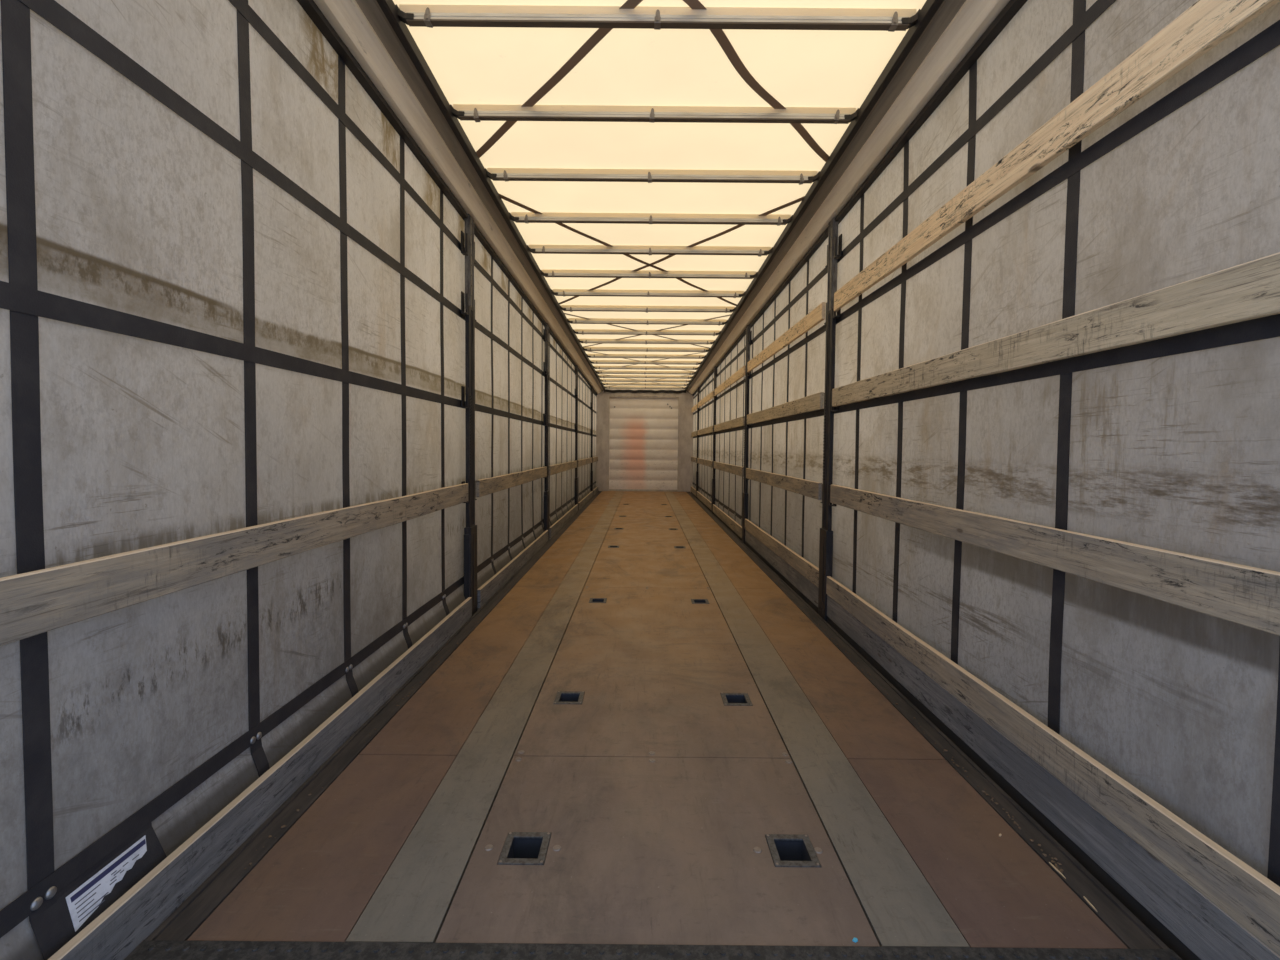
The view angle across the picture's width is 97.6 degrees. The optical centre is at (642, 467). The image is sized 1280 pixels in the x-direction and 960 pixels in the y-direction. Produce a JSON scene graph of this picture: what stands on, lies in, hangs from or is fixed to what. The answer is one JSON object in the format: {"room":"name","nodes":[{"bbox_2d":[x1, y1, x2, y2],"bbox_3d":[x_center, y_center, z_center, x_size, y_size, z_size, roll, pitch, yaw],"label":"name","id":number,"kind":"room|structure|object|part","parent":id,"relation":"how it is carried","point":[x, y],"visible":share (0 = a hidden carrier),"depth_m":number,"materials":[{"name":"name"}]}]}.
{"room":"truck trailer interior","nodes":[
{"label":"truck trailer interior","id":0,"kind":"room"},
{"bbox_2d":[0,0,596,959],"bbox_3d":[-1.218,-0.489,7.858,0.058,2.845,14.020,1,2,0],"label":"wall","id":1,"kind":"structure","parent":0,"point":[231,287],"depth_m":1.61,"materials":[{"name":"plastic"}]},
{"bbox_2d":[29,822,166,959],"bbox_3d":[-1.226,0.956,1.282,0.038,0.110,0.292,1,2,0],"label":"sticker","id":2,"kind":"object","parent":1,"relation":"attached to","point":[89,895],"visible":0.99,"depth_m":1.26,"materials":[{"name":"plastic"}]},
{"bbox_2d":[596,388,693,491],"bbox_3d":[0.051,-0.717,14.799,2.600,2.900,0.170,1,2,0],"label":"wall","id":3,"kind":"structure","parent":0,"point":[644,441],"depth_m":14.79,"materials":[{"name":"white metal"}]},
{"bbox_3d":[0.015,0.607,14.849,1.850,0.050,0.055,0,2,0],"label":"kick plate","id":4,"kind":"part","parent":3,"relation":"part of","materials":[{"name":"grey metal"}]},
{"bbox_2d":[393,0,925,387],"bbox_3d":[0.062,-1.957,7.787,2.260,0.267,13.994,1,2,0],"label":"ceiling","id":5,"kind":"structure","parent":0,"point":[480,68],"depth_m":3.12,"materials":[{"name":"beige fabric"}]},
{"bbox_2d":[297,0,604,394],"bbox_3d":[-1.116,-1.893,7.792,0.255,0.493,13.990,1,2,0],"label":"roof rail","id":6,"kind":"object","parent":5,"relation":"attached to","point":[379,49],"visible":0.97,"depth_m":2.90,"materials":[{"name":"metal"}]},
{"bbox_2d":[604,386,685,388],"bbox_3d":[0.063,-2.057,14.441,2.142,0.069,0.042,1,2,0],"label":"bow","id":7,"kind":"object","parent":5,"relation":"attached to","point":[604,386],"visible":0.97,"depth_m":14.43,"materials":[{"name":"metal"}]},
{"bbox_2d":[593,366,697,369],"bbox_3d":[0.062,-1.994,11.238,2.142,0.072,0.042,1,2,0],"label":"bow","id":8,"kind":"object","parent":5,"relation":"attached to","point":[693,368],"visible":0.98,"depth_m":11.23,"materials":[{"name":"metal"}]},
{"bbox_2d":[596,371,694,374],"bbox_3d":[0.062,-2.007,11.879,2.142,0.071,0.042,1,2,0],"label":"bow","id":9,"kind":"object","parent":5,"relation":"attached to","point":[601,372],"visible":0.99,"depth_m":11.87,"materials":[{"name":"metal"}]},
{"bbox_2d":[598,375,692,378],"bbox_3d":[0.063,-2.019,12.519,2.142,0.071,0.042,1,2,0],"label":"bow","id":10,"kind":"object","parent":5,"relation":"attached to","point":[688,377],"visible":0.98,"depth_m":12.51,"materials":[{"name":"metal"}]},
{"bbox_2d":[603,383,687,385],"bbox_3d":[0.063,-2.046,13.800,2.142,0.066,0.042,1,2,0],"label":"bow","id":11,"kind":"object","parent":5,"relation":"attached to","point":[645,384],"visible":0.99,"depth_m":13.79,"materials":[{"name":"metal"}]},
{"bbox_2d":[601,380,689,382],"bbox_3d":[0.063,-2.031,13.160,2.142,0.072,0.042,1,2,0],"label":"bow","id":12,"kind":"object","parent":5,"relation":"attached to","point":[686,381],"visible":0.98,"depth_m":13.15,"materials":[{"name":"metal"}]},
{"bbox_2d":[590,360,701,364],"bbox_3d":[0.062,-1.982,10.598,2.142,0.070,0.042,1,2,0],"label":"bow","id":13,"kind":"object","parent":5,"relation":"attached to","point":[596,362],"visible":1,"depth_m":10.59,"materials":[{"name":"metal"}]},
{"bbox_2d":[583,348,709,352],"bbox_3d":[0.062,-1.957,9.317,2.142,0.071,0.042,1,2,0],"label":"bow","id":14,"kind":"object","parent":5,"relation":"attached to","point":[590,349],"visible":0.98,"depth_m":9.31,"materials":[{"name":"metal"}]},
{"bbox_2d":[587,355,705,358],"bbox_3d":[0.062,-1.972,9.957,2.142,0.066,0.042,1,2,0],"label":"bow","id":15,"kind":"object","parent":5,"relation":"attached to","point":[594,356],"visible":0.98,"depth_m":9.95,"materials":[{"name":"metal"}]},
{"bbox_2d":[567,318,726,325],"bbox_3d":[0.062,-1.920,7.395,2.142,0.071,0.042,1,2,0],"label":"bow","id":16,"kind":"object","parent":5,"relation":"attached to","point":[647,322],"visible":1,"depth_m":7.38,"materials":[{"name":"metal"}]},
{"bbox_2d":[573,329,720,335],"bbox_3d":[0.062,-1.932,8.036,2.142,0.072,0.042,1,2,0],"label":"bow","id":17,"kind":"object","parent":5,"relation":"attached to","point":[575,332],"visible":0.99,"depth_m":8.03,"materials":[{"name":"metal"}]},
{"bbox_2d":[579,340,714,344],"bbox_3d":[0.062,-1.945,8.676,2.142,0.070,0.042,1,2,0],"label":"bow","id":18,"kind":"object","parent":5,"relation":"attached to","point":[586,341],"visible":0.98,"depth_m":8.67,"materials":[{"name":"metal"}]},
{"bbox_2d":[551,289,744,297],"bbox_3d":[0.061,-1.896,6.114,2.142,0.070,0.042,1,2,0],"label":"bow","id":19,"kind":"object","parent":5,"relation":"attached to","point":[563,293],"visible":0.99,"depth_m":6.11,"materials":[{"name":"metal"}]},
{"bbox_2d":[560,305,735,312],"bbox_3d":[0.062,-1.907,6.755,2.142,0.072,0.042,1,2,0],"label":"bow","id":20,"kind":"object","parent":5,"relation":"attached to","point":[570,309],"visible":0.99,"depth_m":6.75,"materials":[{"name":"metal"}]},
{"bbox_2d":[541,270,756,278],"bbox_3d":[0.061,-1.886,5.474,2.142,0.066,0.042,1,2,0],"label":"bow","id":21,"kind":"object","parent":5,"relation":"attached to","point":[584,275],"visible":0.98,"depth_m":5.46,"materials":[{"name":"metal"}]},
{"bbox_2d":[527,245,772,256],"bbox_3d":[0.061,-1.870,4.833,2.142,0.072,0.042,1,2,0],"label":"bow","id":22,"kind":"object","parent":5,"relation":"attached to","point":[543,250],"visible":0.97,"depth_m":4.82,"materials":[{"name":"metal"}]},
{"bbox_2d":[509,212,792,225],"bbox_3d":[0.061,-1.860,4.193,2.142,0.068,0.042,1,2,0],"label":"bow","id":23,"kind":"object","parent":5,"relation":"attached to","point":[518,219],"visible":1,"depth_m":4.18,"materials":[{"name":"metal"}]},
{"bbox_2d":[485,168,819,184],"bbox_3d":[0.061,-1.846,3.553,2.142,0.071,0.042,1,2,0],"label":"bow","id":24,"kind":"object","parent":5,"relation":"attached to","point":[649,177],"visible":0.99,"depth_m":3.54,"materials":[{"name":"metal"}]},
{"bbox_2d":[450,105,858,123],"bbox_3d":[0.061,-1.834,2.912,2.142,0.071,0.042,1,2,0],"label":"bow","id":25,"kind":"object","parent":5,"relation":"attached to","point":[477,116],"visible":1,"depth_m":2.90,"materials":[{"name":"metal"}]},
{"bbox_2d":[395,4,919,31],"bbox_3d":[0.061,-1.823,2.272,2.142,0.067,0.042,1,2,0],"label":"bow","id":26,"kind":"object","parent":5,"relation":"attached to","point":[414,19],"visible":0.98,"depth_m":2.26,"materials":[{"name":"metal"}]},
{"bbox_2d":[685,0,1026,395],"bbox_3d":[1.239,-1.872,7.792,0.255,0.493,13.990,1,2,0],"label":"roof rail","id":27,"kind":"object","parent":5,"relation":"attached to","point":[948,37],"visible":0.99,"depth_m":2.86,"materials":[{"name":"metal"}]},
{"bbox_2d":[124,491,1200,959],"bbox_3d":[0.036,0.969,7.905,2.610,0.230,14.010,1,2,0],"label":"floor","id":28,"kind":"structure","parent":0,"point":[658,799],"depth_m":1.79,"materials":[{"name":"brown wood"}]},
{"bbox_2d":[48,597,471,959],"bbox_3d":[-1.184,1.011,2.381,0.026,0.138,2.925,1,2,0],"label":"batten","id":29,"kind":"object","parent":28,"relation":"on","point":[130,920],"visible":1,"depth_m":1.61,"materials":[{"name":"grey wood"}]},
{"bbox_2d":[461,214,476,615],"bbox_3d":[-1.195,-0.337,3.891,0.054,2.770,0.236,1,2,0],"label":"post","id":30,"kind":"object","parent":28,"relation":"on","point":[467,298],"visible":0.88,"depth_m":3.85,"materials":[{"name":"black metal"}]},
{"bbox_2d":[0,483,467,645],"bbox_3d":[-1.192,0.221,2.337,0.026,0.126,2.895,1,2,0],"label":"batten","id":31,"kind":"object","parent":30,"relation":"attached to","point":[36,602],"visible":1,"depth_m":1.40,"materials":[{"name":"brown wood"}]},
{"bbox_3d":[-1.210,0.740,3.850,0.040,0.560,0.010,0,2,0],"label":"lever","id":32,"kind":"part","parent":30,"relation":"part of","materials":[{"name":"black paint"}]},
{"bbox_2d":[476,467,546,496],"bbox_3d":[-1.190,0.103,5.460,0.027,0.126,2.845,1,2,0],"label":"batten","id":33,"kind":"object","parent":30,"relation":"attached to","point":[486,486],"visible":0.99,"depth_m":4.85,"materials":[{"name":"brown wood"}]},
{"bbox_2d":[477,530,547,607],"bbox_3d":[-1.183,0.898,5.489,0.027,0.138,2.905,1,2,0],"label":"batten","id":34,"kind":"object","parent":28,"relation":"on","point":[488,589],"visible":1,"depth_m":4.85,"materials":[{"name":"grey wood"}]},
{"bbox_2d":[498,832,550,864],"bbox_3d":[-0.342,1.172,1.634,0.129,0.134,0.129,1,2,0],"label":"socket","id":35,"kind":"object","parent":28,"relation":"on","point":[520,848],"visible":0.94,"depth_m":1.68,"materials":[{"name":"metal"}]},
{"bbox_2d":[508,838,542,858],"bbox_3d":[-0.342,1.175,1.634,0.094,0.127,0.094,0,2,0],"label":"cup","id":36,"kind":"object","parent":35,"relation":"on","point":[518,848],"depth_m":1.68,"materials":[{"name":"black metal"}]},
{"bbox_2d":[543,323,549,542],"bbox_3d":[-1.194,-0.427,6.989,0.054,2.726,0.236,1,2,0],"label":"post","id":37,"kind":"object","parent":28,"relation":"on","point":[546,330],"visible":0.88,"depth_m":6.94,"materials":[{"name":"black metal"}]},
{"bbox_3d":[-1.208,0.628,6.948,0.040,0.560,0.010,0,2,0],"label":"lever","id":38,"kind":"part","parent":37,"relation":"part of","materials":[{"name":"black paint"}]},
{"bbox_2d":[550,504,577,537],"bbox_3d":[-1.183,0.784,8.612,0.026,0.137,2.955,1,2,0],"label":"batten","id":39,"kind":"object","parent":28,"relation":"on","point":[564,519],"visible":0.96,"depth_m":8.18,"materials":[{"name":"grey wood"}]},
{"bbox_2d":[553,691,584,703],"bbox_3d":[-0.342,1.136,2.611,0.129,0.134,0.129,1,2,0],"label":"socket","id":40,"kind":"object","parent":28,"relation":"on","point":[562,697],"visible":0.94,"depth_m":2.65,"materials":[{"name":"metal"}]},
{"bbox_2d":[559,694,579,701],"bbox_3d":[-0.342,1.139,2.611,0.094,0.127,0.094,0,2,0],"label":"cup","id":41,"kind":"object","parent":40,"relation":"on","point":[562,697],"depth_m":2.65,"materials":[{"name":"black metal"}]},
{"bbox_2d":[574,365,577,504],"bbox_3d":[-1.193,-0.542,10.137,0.054,2.726,0.236,1,2,0],"label":"post","id":42,"kind":"object","parent":28,"relation":"on","point":[576,368],"visible":0.88,"depth_m":10.09,"materials":[{"name":"black metal"}]},
{"bbox_2d":[549,461,576,475],"bbox_3d":[-1.190,-0.009,8.583,0.027,0.126,2.895,1,2,0],"label":"batten","id":43,"kind":"object","parent":42,"relation":"attached to","point":[553,469],"visible":0.99,"depth_m":8.12,"materials":[{"name":"brown wood"}]},
{"bbox_3d":[-1.208,0.513,10.096,0.040,0.560,0.010,0,2,0],"label":"lever","id":44,"kind":"part","parent":42,"relation":"part of","materials":[{"name":"black paint"}]},
{"bbox_2d":[578,491,592,509],"bbox_3d":[-1.181,0.671,11.710,0.026,0.138,2.855,1,2,0],"label":"batten","id":45,"kind":"object","parent":28,"relation":"on","point":[589,496],"visible":0.93,"depth_m":11.44,"materials":[{"name":"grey wood"}]},
{"bbox_2d":[590,386,592,490],"bbox_3d":[-1.192,-0.652,13.185,0.054,2.726,0.236,1,2,0],"label":"post","id":46,"kind":"object","parent":28,"relation":"on","point":[591,429],"visible":0.8,"depth_m":13.14,"materials":[{"name":"black metal"}]},
{"bbox_2d":[578,457,591,466],"bbox_3d":[-1.189,-0.120,11.681,0.027,0.125,2.795,1,2,0],"label":"batten","id":47,"kind":"object","parent":46,"relation":"attached to","point":[586,461],"visible":0.99,"depth_m":11.31,"materials":[{"name":"brown wood"}]},
{"bbox_3d":[-1.207,0.403,13.144,0.040,0.560,0.010,0,2,0],"label":"lever","id":48,"kind":"part","parent":46,"relation":"part of","materials":[{"name":"black paint"}]},
{"bbox_2d":[593,486,597,495],"bbox_3d":[-1.180,0.587,14.046,0.026,0.138,1.430,1,2,0],"label":"batten","id":49,"kind":"object","parent":28,"relation":"on","point":[595,490],"visible":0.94,"depth_m":13.86,"materials":[{"name":"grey wood"}]},
{"bbox_2d":[589,598,606,602],"bbox_3d":[-0.341,1.076,4.262,0.129,0.134,0.129,1,2,0],"label":"socket","id":50,"kind":"object","parent":28,"relation":"on","point":[592,600],"visible":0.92,"depth_m":4.30,"materials":[{"name":"metal"}]},
{"bbox_2d":[592,599,603,601],"bbox_3d":[-0.341,1.080,4.262,0.094,0.127,0.094,0,2,0],"label":"cup","id":51,"kind":"object","parent":50,"relation":"on","point":[593,600],"depth_m":4.30,"materials":[{"name":"black metal"}]},
{"bbox_3d":[0.035,1.208,1.111,2.410,0.166,0.412,0,2,0],"label":"sill","id":52,"kind":"part","parent":28,"relation":"part of","materials":[{"name":"metal"}]},
{"bbox_2d":[244,498,1063,872],"bbox_3d":[0.037,0.896,7.496,2.307,0.008,11.923,1,2,0],"label":"grit","id":53,"kind":"object","parent":28,"relation":"on","point":[992,798],"visible":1,"depth_m":1.87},
{"bbox_2d":[691,486,695,495],"bbox_3d":[1.278,0.591,14.035,0.026,0.142,1.450,1,2,0],"label":"batten","id":54,"kind":"object","parent":28,"relation":"on","point":[693,490],"visible":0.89,"depth_m":13.95,"materials":[{"name":"brown wood"}]},
{"bbox_2d":[696,387,699,497],"bbox_3d":[1.294,-0.631,13.185,0.054,2.726,0.236,1,2,0],"label":"post","id":55,"kind":"object","parent":28,"relation":"on","point":[698,390],"visible":0.83,"depth_m":13.14,"materials":[{"name":"black metal"}]},
{"bbox_2d":[691,457,696,462],"bbox_3d":[1.284,-0.199,14.032,0.026,0.127,1.400,1,2,0],"label":"batten","id":56,"kind":"object","parent":55,"relation":"attached to","point":[693,459],"visible":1,"depth_m":13.74,"materials":[{"name":"brown wood"}]},
{"bbox_2d":[691,431,696,436],"bbox_3d":[1.289,-0.835,14.008,0.026,0.123,1.400,1,2,0],"label":"batten","id":57,"kind":"object","parent":55,"relation":"attached to","point":[694,433],"visible":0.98,"depth_m":13.93,"materials":[{"name":"brown wood"}]},
{"bbox_2d":[697,458,712,467],"bbox_3d":[1.282,-0.108,11.681,0.027,0.126,2.795,1,2,0],"label":"batten","id":58,"kind":"object","parent":55,"relation":"attached to","point":[709,463],"visible":1,"depth_m":11.32,"materials":[{"name":"brown wood"}]},
{"bbox_2d":[697,426,712,434],"bbox_3d":[1.288,-0.755,11.657,0.027,0.120,2.795,1,2,0],"label":"batten","id":59,"kind":"object","parent":55,"relation":"attached to","point":[708,429],"visible":0.98,"depth_m":11.37,"materials":[{"name":"brown wood"}]},
{"bbox_2d":[698,391,713,407],"bbox_3d":[1.290,-1.391,11.634,0.026,0.123,2.795,1,2,0],"label":"batten","id":60,"kind":"object","parent":55,"relation":"attached to","point":[709,396],"visible":1,"depth_m":11.22,"materials":[{"name":"brown wood"}]},
{"bbox_2d":[691,599,708,603],"bbox_3d":[0.436,1.083,4.262,0.129,0.134,0.129,1,2,0],"label":"socket","id":61,"kind":"object","parent":28,"relation":"on","point":[694,601],"visible":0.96,"depth_m":4.30,"materials":[{"name":"metal"}]},
{"bbox_2d":[694,600,705,602],"bbox_3d":[0.435,1.086,4.262,0.094,0.127,0.094,0,2,0],"label":"cup","id":62,"kind":"object","parent":61,"relation":"on","point":[695,601],"depth_m":4.30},
{"bbox_2d":[697,491,711,509],"bbox_3d":[1.278,0.676,11.709,0.026,0.142,2.895,1,2,0],"label":"batten","id":63,"kind":"object","parent":28,"relation":"on","point":[700,496],"visible":0.96,"depth_m":11.46,"materials":[{"name":"brown wood"}]},
{"bbox_2d":[711,367,716,512],"bbox_3d":[1.293,-0.520,10.137,0.054,2.726,0.236,1,2,0],"label":"post","id":64,"kind":"object","parent":28,"relation":"on","point":[715,369],"visible":0.82,"depth_m":10.10,"materials":[{"name":"black metal"}]},
{"bbox_2d":[713,461,743,476],"bbox_3d":[1.282,0.006,8.583,0.027,0.126,2.895,1,2,0],"label":"batten","id":65,"kind":"object","parent":64,"relation":"attached to","point":[737,470],"visible":0.99,"depth_m":8.09,"materials":[{"name":"brown wood"}]},
{"bbox_2d":[714,416,744,431],"bbox_3d":[1.288,-0.644,8.559,0.027,0.122,2.895,1,2,0],"label":"batten","id":66,"kind":"object","parent":64,"relation":"attached to","point":[737,422],"visible":1,"depth_m":8.13,"materials":[{"name":"brown wood"}]},
{"bbox_2d":[713,504,741,537],"bbox_3d":[1.277,0.788,8.611,0.026,0.141,2.995,1,2,0],"label":"batten","id":67,"kind":"object","parent":28,"relation":"on","point":[724,517],"visible":0.96,"depth_m":8.24,"materials":[{"name":"brown wood"}]},
{"bbox_2d":[720,693,752,705],"bbox_3d":[0.435,1.143,2.611,0.129,0.134,0.129,1,2,0],"label":"socket","id":68,"kind":"object","parent":28,"relation":"on","point":[729,699],"visible":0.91,"depth_m":2.65,"materials":[{"name":"metal"}]},
{"bbox_2d":[726,696,745,702],"bbox_3d":[0.435,1.146,2.611,0.094,0.127,0.094,0,2,0],"label":"cup","id":69,"kind":"object","parent":68,"relation":"on","point":[729,699],"depth_m":2.65,"materials":[{"name":"black metal"}]},
{"bbox_2d":[742,325,751,543],"bbox_3d":[1.292,-0.406,6.989,0.054,2.726,0.236,1,2,0],"label":"post","id":70,"kind":"object","parent":28,"relation":"on","point":[748,332],"visible":0.87,"depth_m":6.95,"materials":[{"name":"black metal"}]},
{"bbox_2d":[714,366,744,395],"bbox_3d":[1.291,-1.281,8.536,0.026,0.123,2.895,1,2,0],"label":"batten","id":71,"kind":"object","parent":70,"relation":"attached to","point":[740,373],"visible":1,"depth_m":8.15,"materials":[{"name":"brown wood"}]},
{"bbox_2d":[746,468,821,499],"bbox_3d":[1.280,0.121,5.460,0.027,0.125,2.845,1,2,0],"label":"batten","id":72,"kind":"object","parent":70,"relation":"attached to","point":[812,489],"visible":1,"depth_m":4.87,"materials":[{"name":"brown wood"}]},
{"bbox_2d":[747,392,823,424],"bbox_3d":[1.286,-0.532,5.436,0.026,0.121,2.845,1,2,0],"label":"batten","id":73,"kind":"object","parent":70,"relation":"attached to","point":[813,402],"visible":1,"depth_m":4.82,"materials":[{"name":"brown wood"}]},
{"bbox_2d":[747,302,825,371],"bbox_3d":[1.290,-1.169,5.413,0.026,0.124,2.845,1,2,0],"label":"batten","id":74,"kind":"object","parent":70,"relation":"attached to","point":[817,315],"visible":1,"depth_m":4.81,"materials":[{"name":"brown wood"}]},
{"bbox_2d":[745,529,818,606],"bbox_3d":[1.284,0.892,5.488,0.026,0.153,2.945,1,2,0],"label":"batten","id":75,"kind":"object","parent":28,"relation":"on","point":[804,585],"visible":0.76,"depth_m":4.95,"materials":[{"name":"grey wood"}]},
{"bbox_2d":[745,519,818,587],"bbox_3d":[1.277,0.751,5.483,0.027,0.125,2.945,1,2,0],"label":"batten","id":76,"kind":"object","parent":75,"relation":"on","point":[810,571],"visible":0.98,"depth_m":4.92,"materials":[{"name":"brown wood"}]},
{"bbox_2d":[765,834,820,866],"bbox_3d":[0.435,1.179,1.634,0.129,0.134,0.129,1,2,0],"label":"socket","id":77,"kind":"object","parent":28,"relation":"on","point":[786,850],"visible":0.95,"depth_m":1.68,"materials":[{"name":"metal"}]},
{"bbox_2d":[774,841,810,860],"bbox_3d":[0.435,1.182,1.634,0.094,0.127,0.094,0,2,0],"label":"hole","id":78,"kind":"object","parent":77,"relation":"on","point":[783,850],"depth_m":1.68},
{"bbox_2d":[818,217,841,621],"bbox_3d":[1.291,-0.315,3.891,0.054,2.770,0.236,1,2,0],"label":"post","id":79,"kind":"object","parent":28,"relation":"on","point":[834,247],"visible":0.93,"depth_m":3.86,"materials":[{"name":"black metal"}]},
{"bbox_2d":[830,485,1279,635],"bbox_3d":[1.280,0.230,2.337,0.026,0.126,2.895,1,2,0],"label":"batten","id":80,"kind":"object","parent":79,"relation":"attached to","point":[1249,596],"visible":1,"depth_m":1.51,"materials":[{"name":"brown wood"}]},
{"bbox_2d":[832,252,1279,406],"bbox_3d":[1.285,-0.414,2.314,0.026,0.122,2.895,1,2,0],"label":"batten","id":81,"kind":"object","parent":79,"relation":"attached to","point":[1250,290],"visible":1,"depth_m":1.51,"materials":[{"name":"brown wood"}]},
{"bbox_2d":[834,0,1279,310],"bbox_3d":[1.289,-1.051,2.291,0.026,0.123,2.895,1,2,0],"label":"batten","id":82,"kind":"object","parent":79,"relation":"attached to","point":[1205,24],"visible":1,"depth_m":1.61,"materials":[{"name":"brown wood"}]},
{"bbox_2d":[827,595,1279,959],"bbox_3d":[1.282,1.004,2.390,0.027,0.153,2.945,1,2,0],"label":"batten","id":83,"kind":"object","parent":28,"relation":"on","point":[1210,933],"visible":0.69,"depth_m":1.61,"materials":[{"name":"grey wood"}]},
{"bbox_2d":[826,576,1279,955],"bbox_3d":[1.276,0.864,2.385,0.027,0.126,2.945,1,2,0],"label":"batten","id":84,"kind":"object","parent":83,"relation":"on","point":[1243,893],"visible":1,"depth_m":1.51,"materials":[{"name":"brown wood"}]},
{"bbox_2d":[1049,862,1065,878],"bbox_3d":[1.152,1.119,1.556,0.004,0.003,0.062,0,2,-2],"label":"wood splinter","id":85,"kind":"object","parent":28,"relation":"on","point":[1054,867],"visible":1,"depth_m":1.56,"materials":[{"name":"beige wood"}]},
{"bbox_2d":[692,0,1279,886],"bbox_3d":[1.331,-0.467,7.858,0.028,2.845,14.020,1,2,0],"label":"wall","id":86,"kind":"structure","parent":0,"point":[1172,443],"depth_m":1.71,"materials":[{"name":"plastic"}]}
]}

